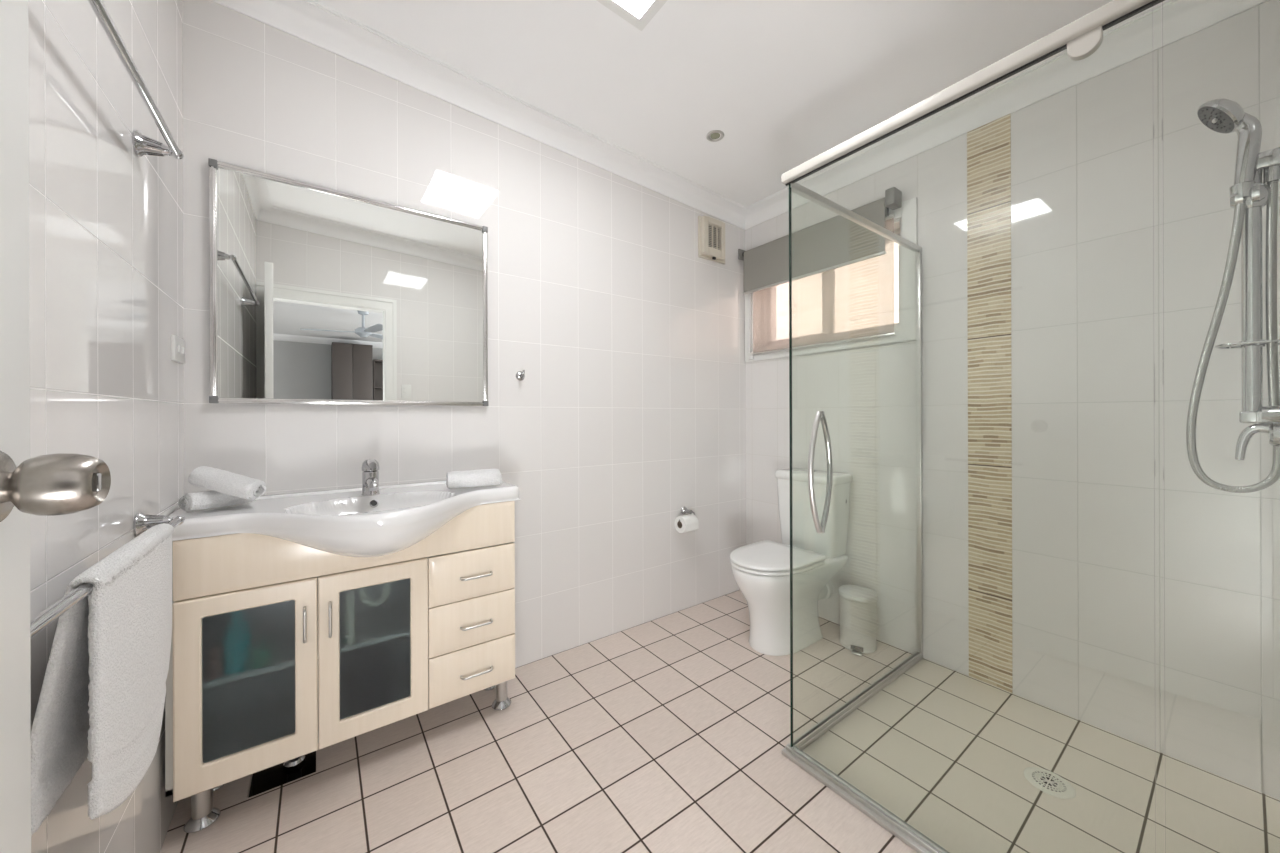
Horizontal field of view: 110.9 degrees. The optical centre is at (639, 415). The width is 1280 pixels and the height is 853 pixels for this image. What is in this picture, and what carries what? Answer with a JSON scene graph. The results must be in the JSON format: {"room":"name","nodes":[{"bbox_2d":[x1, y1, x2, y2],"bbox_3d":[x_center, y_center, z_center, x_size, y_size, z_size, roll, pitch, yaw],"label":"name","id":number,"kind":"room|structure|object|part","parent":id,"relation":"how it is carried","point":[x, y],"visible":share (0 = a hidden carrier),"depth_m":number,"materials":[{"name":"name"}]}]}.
{"room":"bathroom","nodes":[
{"label":"bathroom","id":0,"kind":"room"},
{"bbox_2d":[28,0,183,852],"bbox_3d":[-0.876,-0.194,0.533,0.100,2.800,2.045,0,0,-36],"label":"wall","id":1,"kind":"structure","parent":0,"point":[106,298],"depth_m":0.87,"materials":[{"name":"tile"}]},
{"bbox_2d":[30,512,184,638],"bbox_3d":[-0.882,0.253,0.696,0.078,0.056,0.936,0,0,-36],"label":"towel rail","id":2,"kind":"object","parent":1,"relation":"attached to","point":[142,522],"visible":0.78,"depth_m":0.61,"materials":[{"name":"silver metal"}]},
{"bbox_2d":[31,523,173,836],"bbox_3d":[-0.932,0.448,0.787,0.071,0.431,0.444,0,0,-36],"label":"bath towel","id":3,"kind":"object","parent":2,"relation":"hanging from","point":[103,693],"visible":0.98,"depth_m":0.69,"materials":[{"name":"white fabric"}]},
{"bbox_2d":[87,0,183,159],"bbox_3d":[-0.885,-0.637,0.696,0.078,0.056,0.936,0,0,-36],"label":"towel rail","id":4,"kind":"object","parent":1,"relation":"attached to","point":[143,145],"visible":1,"depth_m":0.88,"materials":[{"name":"silver metal"}]},
{"bbox_2d":[171,335,184,363],"bbox_3d":[-1.380,-0.198,1.320,0.014,0.074,0.116,0,0,-36],"label":"switch plate","id":5,"kind":"object","parent":1,"relation":"attached to","point":[177,344],"visible":1,"depth_m":1.30,"materials":[{"name":"white plastic"}]},
{"bbox_2d":[183,0,745,667],"bbox_3d":[-0.334,-0.196,2.257,3.008,2.800,0.100,0,0,-36],"label":"wall","id":6,"kind":"structure","parent":0,"point":[627,412],"depth_m":2.07,"materials":[{"name":"tile"}]},
{"bbox_2d":[208,158,487,405],"bbox_3d":[-1.026,-0.433,1.675,0.882,0.783,0.026,0,0,-36],"label":"wall mirror","id":7,"kind":"object","parent":6,"relation":"attached to","point":[319,295],"visible":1,"depth_m":1.61,"materials":[{"name":"clear glass"}]},
{"bbox_3d":[-1.375,-0.432,1.421,0.017,0.781,0.024,0,0,-36],"label":"frame rail","id":8,"kind":"part","parent":7,"relation":"part of","materials":[{"name":"silver mirror"}]},
{"bbox_3d":[-1.028,-0.815,1.675,0.880,0.017,0.024,0,0,-36],"label":"frame rail","id":9,"kind":"part","parent":7,"relation":"part of","materials":[{"name":"silver mirror"}]},
{"bbox_3d":[-1.025,-0.051,1.675,0.880,0.017,0.024,0,0,-36],"label":"frame rail","id":10,"kind":"part","parent":7,"relation":"part of","materials":[{"name":"silver mirror"}]},
{"bbox_3d":[-0.678,-0.435,1.929,0.017,0.781,0.024,0,0,-36],"label":"frame rail","id":11,"kind":"part","parent":7,"relation":"part of","materials":[{"name":"silver mirror"}]},
{"bbox_2d":[516,370,524,380],"bbox_3d":[-0.539,-0.186,2.014,0.042,0.045,0.050,0,0,-36],"label":"robe hook","id":12,"kind":"object","parent":6,"relation":"attached to","point":[520,375],"visible":1,"depth_m":2.02,"materials":[{"name":"silver metal"}]},
{"bbox_2d":[679,506,694,520],"bbox_3d":[0.255,0.574,2.580,0.126,0.070,0.068,0,0,-36],"label":"paper holder","id":13,"kind":"object","parent":6,"relation":"attached to","point":[684,510],"visible":0.77,"depth_m":2.60,"materials":[{"name":"silver metal"}]},
{"bbox_2d":[675,514,698,532],"bbox_3d":[0.270,0.623,2.553,0.104,0.096,0.098,0,0,-36],"label":"toilet roll","id":14,"kind":"object","parent":13,"relation":"on","point":[687,523],"visible":1,"depth_m":2.52,"materials":[{"name":"paper"}]},
{"bbox_2d":[698,216,724,263],"bbox_3d":[0.460,-1.099,2.748,0.230,0.250,0.045,0,0,-36],"label":"exhaust fan","id":15,"kind":"object","parent":6,"relation":"attached to","point":[711,231],"visible":1,"depth_m":2.72,"materials":[{"name":"beige plastic"}]},
{"bbox_2d":[211,0,1268,229],"bbox_3d":[0.234,-1.343,1.346,2.658,0.195,2.045,0,0,-36],"label":"trim","id":16,"kind":"structure","parent":6,"relation":"attached to","point":[310,21],"depth_m":1.82,"materials":[{"name":"paint"}]},
{"bbox_2d":[160,590,1279,852],"bbox_3d":[0.257,1.232,1.326,2.858,0.160,2.195,0,0,-36],"label":"floor","id":17,"kind":"structure","parent":0,"point":[669,733],"depth_m":1.42,"materials":[{"name":"tile"}]},
{"bbox_2d":[283,755,304,782],"bbox_3d":[-1.147,1.135,1.462,0.058,0.242,0.058,0,0,-36],"label":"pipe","id":18,"kind":"object","parent":17,"relation":"on","point":[292,768],"visible":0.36,"depth_m":1.45,"materials":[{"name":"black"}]},
{"bbox_2d":[165,501,514,832],"bbox_3d":[-0.941,0.743,1.545,0.958,0.826,0.323,0,0,-36],"label":"vanity cabinet","id":19,"kind":"object","parent":17,"relation":"on","point":[281,649],"visible":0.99,"depth_m":1.34,"materials":[{"name":"beige wood"}]},
{"bbox_3d":[-1.249,1.073,1.258,0.045,0.120,0.045,0,0,-36],"label":"leg","id":20,"kind":"part","parent":19,"relation":"part of","materials":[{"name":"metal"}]},
{"bbox_3d":[-1.115,0.760,1.262,0.310,0.527,0.018,0,0,-36],"label":"door","id":21,"kind":"part","parent":19,"relation":"part of","materials":[{"name":"beige laminate"}]},
{"bbox_3d":[-1.117,0.750,1.265,0.212,0.415,0.001,0,0,-36],"label":"glass pane","id":22,"kind":"part","parent":19,"relation":"part of","materials":[{"name":"black glass"}]},
{"bbox_3d":[-1.004,0.628,1.320,0.008,0.108,0.022,0,0,-36],"label":"handle","id":23,"kind":"part","parent":19,"relation":"part of","materials":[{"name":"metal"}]},
{"bbox_3d":[-0.954,0.629,1.357,0.008,0.111,0.022,0,0,-36],"label":"handle","id":24,"kind":"part","parent":19,"relation":"part of","materials":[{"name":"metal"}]},
{"bbox_2d":[167,480,520,557],"bbox_3d":[-0.875,0.358,1.459,0.982,0.179,0.542,0,0,-36],"label":"basin","id":25,"kind":"object","parent":19,"relation":"in","point":[347,522],"visible":0.84,"depth_m":1.29,"materials":[{"name":"white ceramic"}]},
{"bbox_2d":[178,490,254,511],"bbox_3d":[-1.267,0.248,1.324,0.069,0.054,0.162,0,0,24],"label":"hand towel","id":26,"kind":"object","parent":25,"relation":"on","point":[190,502],"visible":0.72,"depth_m":1.28,"materials":[{"name":"white fabric"}]},
{"bbox_2d":[188,466,266,498],"bbox_3d":[-1.227,0.198,1.317,0.189,0.098,0.076,0,0,-1],"label":"hand towel","id":27,"kind":"object","parent":26,"relation":"on","point":[222,481],"visible":1,"depth_m":1.29,"materials":[{"name":"white fabric"}]},
{"bbox_2d":[361,459,379,494],"bbox_3d":[-0.931,0.214,1.530,0.058,0.126,0.157,0,0,-36],"label":"tap","id":28,"kind":"object","parent":25,"relation":"on","point":[370,467],"visible":1,"depth_m":1.54,"materials":[{"name":"silver metal"}]},
{"bbox_3d":[-0.943,0.173,1.547,0.055,0.044,0.112,0,0,-36],"label":"lever","id":29,"kind":"part","parent":28,"relation":"part of","materials":[{"name":"silver metal"}]},
{"bbox_3d":[-0.924,0.235,1.521,0.038,0.048,0.134,0,0,-36],"label":"spout","id":30,"kind":"part","parent":28,"relation":"part of","materials":[{"name":"silver metal"}]},
{"bbox_2d":[446,469,501,488],"bbox_3d":[-0.632,0.239,1.681,0.197,0.067,0.086,0,0,-30],"label":"hand towel","id":31,"kind":"object","parent":25,"relation":"on","point":[482,477],"visible":1,"depth_m":1.65,"materials":[{"name":"white fabric"}]},
{"bbox_3d":[-0.866,0.412,1.446,0.931,0.160,0.018,0,0,-36],"label":"panel","id":32,"kind":"part","parent":19,"relation":"part of","materials":[{"name":"beige laminate"}]},
{"bbox_3d":[-0.864,0.759,1.446,0.308,0.527,0.018,0,0,-36],"label":"door","id":33,"kind":"part","parent":19,"relation":"part of","materials":[{"name":"beige laminate"}]},
{"bbox_3d":[-0.867,0.755,1.448,0.212,0.418,0.001,0,0,-36],"label":"glass pane","id":34,"kind":"part","parent":19,"relation":"part of","materials":[{"name":"black glass"}]},
{"bbox_3d":[-0.612,0.935,1.629,0.308,0.172,0.018,0,0,-36],"label":"drawer","id":35,"kind":"part","parent":19,"relation":"part of","materials":[{"name":"beige laminate"}]},
{"bbox_3d":[-0.613,0.760,1.629,0.308,0.173,0.018,0,0,-36],"label":"drawer","id":36,"kind":"part","parent":19,"relation":"part of","materials":[{"name":"beige laminate"}]},
{"bbox_3d":[-0.614,0.583,1.629,0.308,0.174,0.018,0,0,-36],"label":"drawer","id":37,"kind":"part","parent":19,"relation":"part of","materials":[{"name":"beige laminate"}]},
{"bbox_3d":[-0.595,0.943,1.614,0.116,0.008,0.028,0,0,-36],"label":"handle","id":38,"kind":"part","parent":19,"relation":"part of","materials":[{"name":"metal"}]},
{"bbox_3d":[-0.595,0.766,1.614,0.116,0.008,0.028,0,0,-36],"label":"handle","id":39,"kind":"part","parent":19,"relation":"part of","materials":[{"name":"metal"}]},
{"bbox_3d":[-0.596,0.588,1.614,0.116,0.008,0.028,0,0,-36],"label":"handle","id":40,"kind":"part","parent":19,"relation":"part of","materials":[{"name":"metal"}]},
{"bbox_3d":[-0.554,1.071,1.765,0.045,0.120,0.045,0,0,-36],"label":"leg","id":41,"kind":"part","parent":19,"relation":"part of","materials":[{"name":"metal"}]},
{"bbox_2d":[730,468,851,655],"bbox_3d":[0.759,0.724,2.294,0.692,0.852,0.372,0,0,-36],"label":"toilet","id":42,"kind":"object","parent":17,"relation":"on","point":[760,570],"visible":0.95,"depth_m":2.21,"materials":[{"name":"ceramic"}]},
{"bbox_3d":[0.652,0.729,2.216,0.423,0.016,0.368,0,0,-36],"label":"seat","id":43,"kind":"part","parent":42,"relation":"part of","materials":[{"name":"plastic"}]},
{"bbox_3d":[0.655,0.704,2.219,0.435,0.022,0.372,0,0,-36],"label":"lid","id":44,"kind":"part","parent":42,"relation":"part of","materials":[{"name":"plastic"}]},
{"bbox_3d":[0.952,0.329,2.436,0.206,0.048,0.368,0,0,-36],"label":"cistern lid","id":45,"kind":"part","parent":42,"relation":"part of","materials":[{"name":"ceramic"}]},
{"bbox_2d":[838,585,877,655],"bbox_3d":[1.090,1.007,2.208,0.193,0.284,0.183,0,0,-19],"label":"pedal bin","id":46,"kind":"object","parent":17,"relation":"on","point":[858,604],"visible":1,"depth_m":2.15,"materials":[{"name":"metal"}]},
{"bbox_3d":[1.093,0.884,2.212,0.178,0.038,0.178,0,0,-36],"label":"lid","id":47,"kind":"part","parent":46,"relation":"part of","materials":[{"name":"metal"}]},
{"bbox_2d":[781,0,1164,852],"bbox_3d":[1.180,0.161,1.392,1.083,1.976,1.005,0,0,-36],"label":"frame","id":48,"kind":"object","parent":17,"relation":"on","point":[1083,36],"visible":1,"depth_m":1.35,"materials":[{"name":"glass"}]},
{"bbox_3d":[0.552,0.179,1.390,0.066,0.389,0.018,0,0,-36],"label":"handle","id":49,"kind":"part","parent":48,"relation":"part of","materials":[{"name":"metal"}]},
{"bbox_3d":[0.600,0.179,1.425,0.066,0.389,0.018,0,0,-36],"label":"handle","id":50,"kind":"part","parent":48,"relation":"part of","materials":[{"name":"silver metal"}]},
{"bbox_3d":[0.789,-0.809,1.107,0.036,0.033,1.003,0,0,-36],"label":"header rail","id":51,"kind":"part","parent":48,"relation":"part of","materials":[{"name":"white metal"}]},
{"bbox_3d":[0.749,0.163,1.170,0.006,1.906,0.804,0,0,-36],"label":"glass door","id":52,"kind":"part","parent":48,"relation":"part of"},
{"bbox_3d":[1.041,0.167,0.770,0.006,1.925,0.162,0,0,-36],"label":"fixed panel","id":53,"kind":"part","parent":48,"relation":"part of","materials":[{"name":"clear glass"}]},
{"bbox_2d":[1024,767,1075,798],"bbox_3d":[1.282,1.149,1.381,0.120,0.008,0.120,0,0,-36],"label":"floor drain","id":54,"kind":"object","parent":17,"relation":"on","point":[1047,783],"visible":1,"depth_m":1.38,"materials":[{"name":"silver metal"}]},
{"bbox_2d":[313,0,1168,206],"bbox_3d":[0.294,-1.487,1.391,3.008,0.323,2.245,0,0,-36],"label":"ceiling","id":55,"kind":"structure","parent":0,"point":[785,83],"depth_m":1.70,"materials":[{"name":"paint"}]},
{"bbox_2d":[597,0,666,30],"bbox_3d":[-0.011,-1.411,1.242,0.430,0.054,0.535,0,0,-36],"label":"skylight","id":56,"kind":"object","parent":55,"relation":"attached to","point":[638,13],"visible":1,"depth_m":1.50,"materials":[{"name":"white paint"}]},
{"bbox_2d":[616,0,652,16],"bbox_3d":[-0.011,-1.405,1.242,0.362,0.027,0.467,0,0,-36],"label":"diffuser","id":57,"kind":"object","parent":56,"relation":"attached to","point":[631,8],"depth_m":1.50,"materials":[{"name":"white plastic"}]},
{"bbox_2d":[706,130,723,141],"bbox_3d":[0.367,-1.373,2.150,0.088,0.026,0.088,0,0,-36],"label":"recessed light","id":58,"kind":"object","parent":55,"relation":"in","point":[714,134],"visible":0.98,"depth_m":2.14,"materials":[{"name":"plastic"}]},
{"bbox_3d":[0.367,-1.368,2.150,0.054,0.016,0.054,0,0,-36],"label":"bulb","id":59,"kind":"part","parent":58,"relation":"part of","materials":[{"name":"beige glass"}]},
{"bbox_2d":[745,0,1279,799],"bbox_3d":[1.442,-0.202,2.163,0.250,2.800,2.145,0,0,-36],"label":"wall","id":60,"kind":"structure","parent":0,"point":[1094,413],"depth_m":1.62,"materials":[{"name":"tile"}]},
{"bbox_2d":[761,228,899,347],"bbox_3d":[1.105,-0.700,2.605,0.060,0.522,0.914,0,0,-36],"label":"window","id":61,"kind":"structure","parent":60,"relation":"in","point":[828,277],"depth_m":2.60,"materials":[{"name":"white paint"}]},
{"bbox_3d":[0.998,-0.707,2.777,0.022,0.470,0.475,0,0,-36],"label":"sash","id":62,"kind":"part","parent":61,"relation":"part of","materials":[{"name":"clear glass"}]},
{"bbox_2d":[738,187,901,294],"bbox_3d":[0.960,-0.945,2.515,0.080,0.301,0.970,0,0,-36],"label":"roller blind","id":63,"kind":"object","parent":61,"relation":"attached to","point":[835,242],"visible":1,"depth_m":2.45,"materials":[{"name":"grey fabric"}]},
{"bbox_2d":[749,212,894,359],"bbox_3d":[0.982,-0.684,2.530,0.028,0.628,0.912,0,0,-36],"label":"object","id":64,"kind":"object","parent":61,"relation":"attached to","point":[891,215],"visible":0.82,"depth_m":2.42,"materials":[{"name":"paint"}]},
{"bbox_3d":[1.220,-0.698,2.425,0.022,0.490,0.462,0,0,-36],"label":"sash","id":65,"kind":"part","parent":61,"relation":"part of","materials":[{"name":"clear glass"}]},
{"bbox_2d":[745,198,916,361],"bbox_3d":[1.114,-0.702,2.598,0.264,0.682,1.046,0,0,-36],"label":"window frame","id":66,"kind":"structure","parent":60,"relation":"attached to","point":[905,219],"depth_m":2.25,"materials":[{"name":"white paint"}]},
{"bbox_2d":[967,114,1012,693],"bbox_3d":[1.491,-0.056,1.882,0.004,2.407,0.151,0,0,-36],"label":"decorative tile strip","id":67,"kind":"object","parent":60,"relation":"attached to","point":[988,145],"depth_m":1.88,"materials":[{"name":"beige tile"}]},
{"bbox_3d":[0.830,-0.200,0.450,2.758,2.800,0.100,0,0,-36],"label":"wall","id":68,"kind":"structure","parent":0,"visible":0},
{"bbox_2d":[0,0,110,852],"bbox_3d":[-0.365,0.132,0.092,0.143,2.027,0.702,0,0,-32],"label":"door","id":69,"kind":"structure","parent":68,"relation":"in","point":[56,484],"depth_m":0.37,"materials":[{"name":"paint"}]},
{"bbox_3d":[-0.488,0.056,0.361,0.065,0.063,0.063,0,0,-36],"label":"knob","id":70,"kind":"part","parent":69,"relation":"part of","materials":[{"name":"silver metal"}]},
{"bbox_2d":[1186,99,1279,492],"bbox_3d":[1.431,-0.291,1.047,0.173,0.948,0.110,0,0,44],"label":"shower","id":71,"kind":"object","parent":68,"relation":"attached to","point":[1249,195],"visible":1,"depth_m":1.03,"materials":[{"name":"silver metal"}]},
{"bbox_2d":[1215,339,1279,348],"bbox_3d":[1.450,-0.170,1.044,0.092,0.016,0.108,0,0,-36],"label":"soap tray","id":72,"kind":"object","parent":71,"relation":"attached to","point":[1250,343],"visible":0.97,"depth_m":1.03,"materials":[{"name":"silver metal"}]},
{"bbox_3d":[1.450,-0.297,1.044,0.030,0.600,0.030,0,0,-36],"label":"rail","id":73,"kind":"part","parent":71,"relation":"part of","materials":[{"name":"silver metal"}]},
{"bbox_3d":[1.453,0.061,1.038,0.025,0.089,0.061,0,0,-36],"label":"lever","id":74,"kind":"part","parent":71,"relation":"part of","materials":[{"name":"silver metal"}]},
{"label":"outside","id":75,"kind":"structure","parent":0,"visible":0},
{"bbox_3d":[1.861,1.797,2.863,1.242,0.100,9.500,0,0,-36],"label":"ground","id":76,"kind":"structure","parent":75,"visible":0},
{"bbox_2d":[776,242,898,344],"bbox_3d":[2.455,-0.855,3.303,0.250,5.200,9.500,0,0,-36],"label":"window panes","id":77,"kind":"structure","parent":76,"relation":"on","point":[866,291],"depth_m":3.90,"materials":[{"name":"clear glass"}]}
]}

